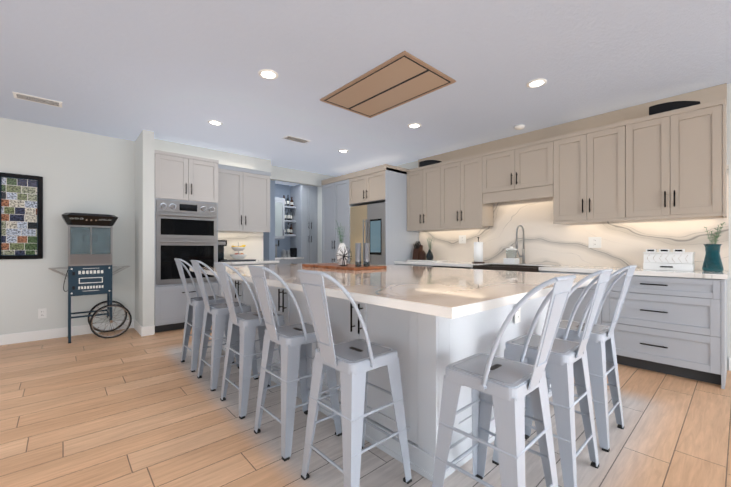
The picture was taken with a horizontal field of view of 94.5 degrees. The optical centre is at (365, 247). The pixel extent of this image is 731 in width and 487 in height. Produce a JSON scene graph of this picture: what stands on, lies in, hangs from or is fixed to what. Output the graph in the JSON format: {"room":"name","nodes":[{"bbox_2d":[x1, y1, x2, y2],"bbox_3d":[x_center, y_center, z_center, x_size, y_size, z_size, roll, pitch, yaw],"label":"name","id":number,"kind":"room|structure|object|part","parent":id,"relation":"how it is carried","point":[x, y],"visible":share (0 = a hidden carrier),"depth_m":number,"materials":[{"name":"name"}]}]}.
{"room":"kitchen","nodes":[
{"label":"kitchen","id":0,"kind":"room"},
{"bbox_2d":[135,130,154,326],"bbox_3d":[-3.018,-0.189,4.612,0.130,2.650,0.630,0,0,-42],"label":"wall","id":1,"kind":"structure","parent":0,"point":[144,226],"depth_m":4.40,"materials":[{"name":"grey paint"}]},
{"bbox_2d":[133,319,143,336],"bbox_3d":[-3.057,1.076,4.545,0.016,0.120,0.616,0,0,-42],"label":"baseboard","id":2,"kind":"structure","parent":1,"relation":"attached to","point":[136,325],"depth_m":4.48,"materials":[{"name":"white"}]},
{"bbox_2d":[0,117,335,334],"bbox_3d":[-4.771,-0.190,3.542,11.550,2.650,0.120,0,0,-42],"label":"wall","id":3,"kind":"structure","parent":0,"point":[82,172],"depth_m":4.30,"materials":[{"name":"grey paint"}]},
{"bbox_2d":[0,172,42,259],"bbox_3d":[-4.119,-0.367,4.028,0.400,1.010,0.032,0,0,-42],"label":"picture frame","id":4,"kind":"object","parent":3,"relation":"attached to","point":[21,216],"visible":1,"depth_m":4.04,"materials":[{"name":"black"}]},
{"bbox_2d":[38,308,46,318],"bbox_3d":[-3.980,0.810,4.164,0.075,0.118,0.008,0,0,-42],"label":"outlet","id":5,"kind":"object","parent":3,"relation":"attached to","point":[42,313],"visible":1,"depth_m":4.16,"materials":[{"name":"white plastic"}]},
{"bbox_2d":[0,319,132,344],"bbox_3d":[-6.146,1.074,2.212,7.730,0.120,0.018,0,0,-42],"label":"baseboard","id":6,"kind":"structure","parent":3,"relation":"attached to","point":[13,338],"depth_m":4.22,"materials":[{"name":"white"}]},
{"bbox_2d":[218,231,262,259],"bbox_3d":[-2.204,-0.124,5.750,0.978,0.680,0.020,0,0,-42],"label":"backsplash","id":7,"kind":"structure","parent":3,"relation":"attached to","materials":[{"name":"stone"}]},
{"bbox_2d":[218,162,270,233],"bbox_3d":[-2.100,-0.776,5.620,0.961,1.025,0.348,0,0,-42],"label":"upper cabinet","id":8,"kind":"object","parent":3,"relation":"attached to","point":[243,194],"depth_m":5.51,"materials":[{"name":"grey wood"}]},
{"bbox_2d":[155,139,271,172],"bbox_3d":[-2.403,-1.406,5.373,1.800,0.215,0.320,0,0,-42],"label":"soffit","id":9,"kind":"structure","parent":0,"point":[241,161],"depth_m":5.28,"materials":[{"name":"grey paint"}]},
{"bbox_2d":[263,180,275,259],"bbox_3d":[-2.240,-0.188,6.882,0.120,2.650,1.470,0,0,-42],"label":"wall","id":10,"kind":"structure","parent":0,"point":[270,241],"depth_m":6.35,"materials":[{"name":"blue"}]},
{"bbox_2d":[276,184,291,256],"bbox_3d":[-2.268,-0.187,7.939,1.950,2.650,0.120,0,0,-42],"label":"wall","id":11,"kind":"structure","parent":0,"point":[281,190],"depth_m":8.14,"materials":[{"name":"blue"}]},
{"bbox_2d":[275,196,286,238],"bbox_3d":[-2.093,-0.667,7.767,0.340,0.930,0.350,0,0,-42],"label":"upper cabinet","id":12,"kind":"object","parent":11,"relation":"attached to","point":[280,203],"depth_m":7.69,"materials":[{"name":"grey wood"}]},
{"bbox_2d":[0,326,730,486],"bbox_3d":[-2.159,1.163,0.631,11.950,0.060,12.400,0,0,-42],"label":"floor","id":13,"kind":"structure","parent":0,"point":[130,407],"depth_m":2.08,"materials":[{"name":"brown wood"}]},
{"bbox_2d":[48,213,131,342],"bbox_3d":[-3.474,0.363,4.286,0.796,1.556,0.474,0,0,-42],"label":"machine","id":14,"kind":"object","parent":13,"relation":"on","point":[89,270],"visible":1,"depth_m":4.15,"materials":[{"name":"blue metal"}]},
{"bbox_3d":[-3.478,0.678,4.282,0.785,0.915,0.425,0,0,-42],"label":"cart frame","id":15,"kind":"part","parent":14,"relation":"part of","materials":[{"name":"blue metal"}]},
{"bbox_2d":[154,150,217,332],"bbox_3d":[-2.666,-0.073,4.927,0.805,2.421,0.624,0,0,-42],"label":"tall cabinet","id":16,"kind":"object","parent":13,"relation":"on","point":[187,178],"depth_m":4.63,"materials":[{"name":"grey wood"}]},
{"bbox_2d":[156,200,216,284],"bbox_3d":[-2.547,-0.069,4.795,0.765,1.130,0.386,0,0,-42],"label":"double wall oven","id":17,"kind":"object","parent":16,"relation":"in","point":[186,230],"depth_m":4.66,"materials":[{"name":"silver metal"}]},
{"bbox_2d":[174,258,233,371],"bbox_3d":[-1.593,0.619,3.317,0.466,1.032,0.386,0,0,-42],"label":"stool","id":18,"kind":"object","parent":13,"relation":"on","point":[195,308],"visible":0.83,"depth_m":3.19,"materials":[{"name":"grey metal"}]},
{"bbox_2d":[191,260,258,390],"bbox_3d":[-1.225,0.618,2.908,0.466,1.032,0.386,0,0,-42],"label":"stool","id":19,"kind":"object","parent":13,"relation":"on","point":[215,315],"visible":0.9,"depth_m":2.79,"materials":[{"name":"grey metal"}]},
{"bbox_2d":[218,262,279,295],"bbox_3d":[-2.007,0.697,5.522,0.971,0.881,0.619,0,0,-42],"label":"base cabinet","id":20,"kind":"object","parent":13,"relation":"on","point":[229,263],"depth_m":5.21,"materials":[{"name":"grey"}]},
{"bbox_2d":[221,258,269,262],"bbox_3d":[-2.001,0.237,5.522,0.979,0.040,0.626,0,0,-42],"label":"countertop","id":21,"kind":"structure","parent":20,"relation":"on","point":[257,259],"depth_m":5.68,"materials":[{"name":"white stone"}]},
{"bbox_2d":[218,240,226,261],"bbox_3d":[-2.325,0.050,5.360,0.160,0.330,0.262,0,0,-42],"label":"coffee maker","id":22,"kind":"object","parent":21,"relation":"on","point":[222,244],"visible":0.5,"depth_m":5.28,"materials":[{"name":"black"}]},
{"bbox_2d":[230,242,246,259],"bbox_3d":[-2.088,0.066,5.560,0.260,0.300,0.260,0,0,-42],"label":"fruit stand","id":23,"kind":"object","parent":21,"relation":"on","point":[238,248],"visible":0.94,"depth_m":5.49,"materials":[{"name":"white ceramic"}]},
{"bbox_2d":[221,259,255,261],"bbox_3d":[-1.995,0.203,5.322,0.500,0.025,0.160,0,0,-42],"label":"serving tray","id":24,"kind":"object","parent":21,"relation":"on","point":[238,260],"visible":0.96,"depth_m":5.24,"materials":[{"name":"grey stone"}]},
{"bbox_2d":[214,262,284,418],"bbox_3d":[-0.838,0.618,2.476,0.466,1.032,0.386,0,0,-42],"label":"stool","id":25,"kind":"object","parent":13,"relation":"on","point":[247,323],"visible":0.71,"depth_m":2.35,"materials":[{"name":"grey metal"}]},
{"bbox_2d":[277,260,290,263],"bbox_3d":[-2.053,0.699,7.629,0.380,0.878,0.612,0,0,-42],"label":"base cabinet","id":26,"kind":"object","parent":13,"relation":"on","point":[281,261],"depth_m":7.47,"materials":[{"name":"grey wood"}]},
{"bbox_2d":[275,256,302,259],"bbox_3d":[-2.049,0.238,7.625,1.138,0.040,0.620,0,0,-42],"label":"countertop","id":27,"kind":"structure","parent":26,"relation":"on","point":[282,257],"depth_m":7.59,"materials":[{"name":"white stone"}]},
{"bbox_2d":[248,265,341,461],"bbox_3d":[-0.444,0.618,2.037,0.466,1.032,0.386,0,0,-42],"label":"stool","id":28,"kind":"object","parent":13,"relation":"on","point":[295,341],"visible":0.92,"depth_m":1.94,"materials":[{"name":"grey metal"}]},
{"bbox_2d":[291,260,302,263],"bbox_3d":[-1.770,0.699,7.883,0.379,0.878,0.612,0,0,-42],"label":"base cabinet","id":29,"kind":"object","parent":13,"relation":"on","point":[292,261],"depth_m":7.67,"materials":[{"name":"grey"}]},
{"bbox_2d":[291,184,316,262],"bbox_3d":[-1.495,-0.172,8.197,0.446,2.620,0.510,0,0,-42],"label":"tall cabinet","id":30,"kind":"object","parent":13,"relation":"on","point":[302,221],"depth_m":8.00,"materials":[{"name":"grey wood"}]},
{"bbox_2d":[321,176,348,262],"bbox_3d":[-0.269,-0.061,6.556,0.817,2.398,0.829,0,0,-42],"label":"tall cabinet","id":31,"kind":"object","parent":13,"relation":"on","point":[335,193],"depth_m":6.29,"materials":[{"name":"grey"}]},
{"bbox_2d":[297,270,411,486],"bbox_3d":[-0.076,0.617,1.628,0.466,1.032,0.386,0,0,-42],"label":"stool","id":32,"kind":"object","parent":13,"relation":"on","point":[354,361],"visible":1,"depth_m":1.53,"materials":[{"name":"grey metal"}]},
{"bbox_2d":[349,164,418,264],"bbox_3d":[0.318,-0.061,5.902,0.817,2.398,0.927,0,0,-42],"label":"tall cabinet","id":33,"kind":"object","parent":13,"relation":"on","point":[368,205],"depth_m":5.52,"materials":[{"name":"grey wood"}]},
{"bbox_2d":[350,202,384,263],"bbox_3d":[0.291,0.203,5.885,0.837,1.844,0.886,0,0,-42],"label":"refrigerator","id":34,"kind":"object","parent":33,"relation":"in","point":[367,221],"depth_m":5.58,"materials":[{"name":"silver metal"}]},
{"bbox_2d":[221,278,551,481],"bbox_3d":[-0.024,0.697,3.304,1.751,0.880,3.006,0,0,-42],"label":"kitchen island","id":35,"kind":"object","parent":13,"relation":"on","point":[429,324],"depth_m":1.87,"materials":[{"name":"white wood"}]},
{"bbox_3d":[-0.660,0.696,2.746,0.058,0.880,2.987,0,0,-42],"label":"panel","id":36,"kind":"part","parent":35,"relation":"part of","materials":[{"name":"white wood"}]},
{"bbox_2d":[189,262,597,321],"bbox_3d":[-0.040,0.235,3.122,2.054,0.041,3.324,0,0,-42],"label":"island countertop","id":37,"kind":"structure","parent":35,"relation":"on","point":[438,292],"depth_m":1.96,"materials":[{"name":"white stone"}]},
{"bbox_2d":[302,263,386,270],"bbox_3d":[-0.265,0.200,3.623,0.477,0.028,0.920,0,0,-42],"label":"serving board","id":38,"kind":"object","parent":37,"relation":"on","point":[337,266],"visible":0.92,"depth_m":3.40,"materials":[{"name":"brown wood"}]},
{"bbox_2d":[335,223,347,264],"bbox_3d":[-0.263,-0.059,3.637,0.164,0.488,0.138,0,0,-42],"label":"vase","id":39,"kind":"object","parent":38,"relation":"on","point":[342,245],"visible":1,"depth_m":3.60,"materials":[{"name":"white ceramic"}]},
{"bbox_2d":[336,247,351,265],"bbox_3d":[-0.222,0.087,3.406,0.200,0.204,0.048,0,0,-42],"label":"sculpture","id":40,"kind":"object","parent":38,"relation":"on","point":[343,256],"visible":1,"depth_m":3.40,"materials":[{"name":"black"}]},
{"bbox_3d":[0.972,0.696,2.207,1.699,0.880,0.042,0,0,-42],"label":"panel","id":41,"kind":"part","parent":35,"relation":"part of","materials":[{"name":"white wood"}]},
{"bbox_2d":[432,274,575,486],"bbox_3d":[0.565,0.617,1.377,0.386,1.032,0.466,0,0,-42],"label":"stool","id":42,"kind":"object","parent":13,"relation":"on","point":[502,386],"visible":1,"depth_m":1.34,"materials":[{"name":"grey metal"}]},
{"bbox_2d":[492,269,612,486],"bbox_3d":[0.967,0.617,1.738,0.386,1.032,0.466,0,0,-42],"label":"stool","id":43,"kind":"object","parent":13,"relation":"on","point":[567,360],"visible":0.79,"depth_m":1.62,"materials":[{"name":"grey metal"}]},
{"bbox_2d":[394,83,728,388],"bbox_3d":[1.895,-0.188,4.249,0.683,2.650,3.636,0,0,-42],"label":"kitchen cabinets","id":44,"kind":"object","parent":13,"relation":"on","point":[616,190],"visible":0.62,"depth_m":3.52,"materials":[{"name":"grey wood"}]},
{"bbox_2d":[419,160,441,166],"bbox_3d":[1.020,-1.337,5.335,0.045,0.105,0.410,0,0,-42],"label":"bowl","id":45,"kind":"object","parent":44,"relation":"on","point":[425,163],"visible":0.58,"depth_m":5.35,"materials":[{"name":"black"}]},
{"bbox_2d":[394,261,728,279],"bbox_3d":[1.908,0.235,4.260,0.649,0.040,3.635,0,0,-42],"label":"countertop","id":46,"kind":"structure","parent":44,"relation":"on","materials":[{"name":"stone"}]},
{"bbox_2d":[407,259,447,261],"bbox_3d":[0.984,0.206,5.416,0.300,0.018,0.600,0,0,-42],"label":"marble tray","id":47,"kind":"object","parent":46,"relation":"on","point":[429,260],"visible":0.92,"depth_m":5.21,"materials":[{"name":"stone"}]},
{"bbox_2d":[412,241,422,259],"bbox_3d":[0.864,0.044,5.611,0.140,0.306,0.110,0,0,-42],"label":"knife block","id":48,"kind":"object","parent":47,"relation":"on","point":[417,249],"visible":0.96,"depth_m":5.58,"materials":[{"name":"brown wood"}]},
{"bbox_2d":[420,250,425,259],"bbox_3d":[0.932,0.121,5.504,0.060,0.150,0.080,0,0,-42],"label":"decor","id":49,"kind":"object","parent":47,"relation":"on","point":[422,255],"visible":0.98,"depth_m":5.49,"materials":[{"name":"brown wood"}]},
{"bbox_2d":[426,236,435,259],"bbox_3d":[1.024,0.006,5.376,0.158,0.380,0.156,0,0,-42],"label":"vase","id":50,"kind":"object","parent":47,"relation":"on","point":[429,255],"visible":1,"depth_m":5.36,"materials":[{"name":"black ceramic"}]},
{"bbox_2d":[472,237,484,262],"bbox_3d":[1.581,0.032,4.736,0.169,0.365,0.169,0,0,-42],"label":"paper towel holder","id":51,"kind":"object","parent":46,"relation":"on","point":[478,251],"visible":1,"depth_m":4.68,"materials":[{"name":"white paper"}]},
{"bbox_2d":[473,264,543,271],"bbox_3d":[1.830,0.350,4.213,0.501,0.245,0.800,0,0,-42],"label":"farmhouse sink","id":52,"kind":"object","parent":46,"relation":"in","point":[504,267],"depth_m":4.19,"materials":[{"name":"grey metal"}]},
{"bbox_2d":[503,246,518,263],"bbox_3d":[1.924,0.099,4.459,0.140,0.231,0.150,0,0,-42],"label":"food processor","id":53,"kind":"object","parent":46,"relation":"on","point":[511,254],"visible":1,"depth_m":4.41,"materials":[{"name":"white plastic"}]},
{"bbox_2d":[515,225,525,263],"bbox_3d":[1.985,-0.040,4.387,0.246,0.510,0.110,0,0,-42],"label":"faucet","id":54,"kind":"object","parent":46,"relation":"on","point":[516,242],"depth_m":4.41,"materials":[{"name":"silver metal"}]},
{"bbox_2d":[643,249,694,270],"bbox_3d":[2.908,0.114,3.246,0.256,0.200,0.350,0,0,-42],"label":"organizer box","id":55,"kind":"object","parent":46,"relation":"on","point":[677,259],"visible":1,"depth_m":3.17,"materials":[{"name":"white plastic"}]},
{"bbox_2d":[702,222,724,271],"bbox_3d":[3.143,-0.005,3.051,0.170,0.437,0.154,0,0,-42],"label":"vase","id":56,"kind":"object","parent":46,"relation":"on","point":[712,262],"visible":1,"depth_m":3.02,"materials":[{"name":"teal glass"}]},
{"bbox_2d":[649,101,700,114],"bbox_3d":[2.928,-1.339,3.211,0.045,0.105,0.360,0,0,-42],"label":"speaker","id":57,"kind":"object","parent":44,"relation":"on","point":[663,107],"visible":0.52,"depth_m":3.21,"materials":[{"name":"black plastic"}]},
{"bbox_2d":[545,265,636,451],"bbox_3d":[1.383,0.618,2.112,0.386,1.032,0.466,0,0,-42],"label":"stool","id":58,"kind":"object","parent":13,"relation":"on","point":[601,356],"visible":0.69,"depth_m":1.97,"materials":[{"name":"grey metal"}]},
{"bbox_2d":[0,0,730,185],"bbox_3d":[-2.159,-1.557,0.633,11.950,0.080,12.400,0,0,-42],"label":"ceiling","id":59,"kind":"structure","parent":0,"point":[181,71],"depth_m":2.81,"materials":[{"name":"grey paint"}]},
{"bbox_2d":[12,91,61,107],"bbox_3d":[-3.349,-1.511,3.462,0.360,0.008,0.170,0,0,-42],"label":"ceiling vent","id":60,"kind":"object","parent":59,"relation":"in","point":[36,99],"visible":0.96,"depth_m":3.44,"materials":[{"name":"white metal"}]},
{"bbox_2d":[207,120,222,124],"bbox_3d":[-1.820,-1.510,4.095,0.170,0.009,0.170,0,0,-42],"label":"recessed light","id":61,"kind":"object","parent":59,"relation":"in","point":[214,122],"visible":1,"depth_m":4.08,"materials":[{"name":"white"}]},
{"bbox_2d":[258,69,277,78],"bbox_3d":[-0.848,-1.510,2.953,0.170,0.009,0.170,0,0,-42],"label":"recessed light","id":62,"kind":"object","parent":59,"relation":"in","point":[267,73],"visible":1,"depth_m":2.94,"materials":[{"name":"white"}]},
{"bbox_2d":[282,135,309,143],"bbox_3d":[-0.965,-1.510,4.729,0.360,0.008,0.170,0,0,-42],"label":"ceiling vent","id":63,"kind":"object","parent":59,"relation":"in","point":[295,139],"visible":0.98,"depth_m":4.71,"materials":[{"name":"white metal"}]},
{"bbox_2d":[338,149,348,152],"bbox_3d":[-0.347,-1.509,5.284,0.170,0.009,0.170,0,0,-42],"label":"recessed light","id":64,"kind":"object","parent":59,"relation":"in","point":[343,150],"visible":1,"depth_m":5.26,"materials":[{"name":"white"}]},
{"bbox_2d":[320,51,455,117],"bbox_3d":[0.178,-1.508,3.262,0.700,0.012,1.150,0,0,-42],"label":"ceiling vent panel","id":65,"kind":"object","parent":59,"relation":"attached to","point":[403,77],"visible":0.96,"depth_m":3.15,"materials":[{"name":"brown wood"}]},
{"bbox_2d":[408,123,420,127],"bbox_3d":[0.607,-1.510,4.191,0.170,0.009,0.170,0,0,-42],"label":"recessed light","id":66,"kind":"object","parent":59,"relation":"in","point":[415,125],"visible":1,"depth_m":4.18,"materials":[{"name":"white"}]},
{"bbox_2d":[514,124,524,129],"bbox_3d":[1.918,-1.497,4.213,0.124,0.034,0.124,0,0,-42],"label":"smoke detector","id":67,"kind":"object","parent":59,"relation":"attached to","point":[519,127],"visible":1,"depth_m":4.18,"materials":[{"name":"white plastic"}]},
{"bbox_2d":[526,78,546,87],"bbox_3d":[1.575,-1.510,3.112,0.170,0.009,0.170,0,0,-42],"label":"recessed light","id":68,"kind":"object","parent":59,"relation":"in","point":[534,83],"visible":1,"depth_m":3.11,"materials":[{"name":"white"}]},
{"bbox_2d":[317,83,730,369],"bbox_3d":[2.183,-0.189,4.530,0.120,2.650,12.400,0,0,-42],"label":"wall","id":69,"kind":"structure","parent":0,"point":[412,165],"depth_m":3.13,"materials":[{"name":"grey paint"}]},
{"bbox_2d":[459,235,600,247],"bbox_3d":[2.062,-0.093,4.535,0.008,0.192,1.852,0,0,-42],"label":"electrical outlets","id":70,"kind":"structure","parent":69,"relation":"attached to","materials":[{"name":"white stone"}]},
{"bbox_2d":[419,165,728,270],"bbox_3d":[2.139,-0.275,4.471,0.020,0.980,3.630,0,0,-42],"label":"backsplash","id":71,"kind":"structure","parent":69,"relation":"attached to","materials":[{"name":"stone"}]}
]}

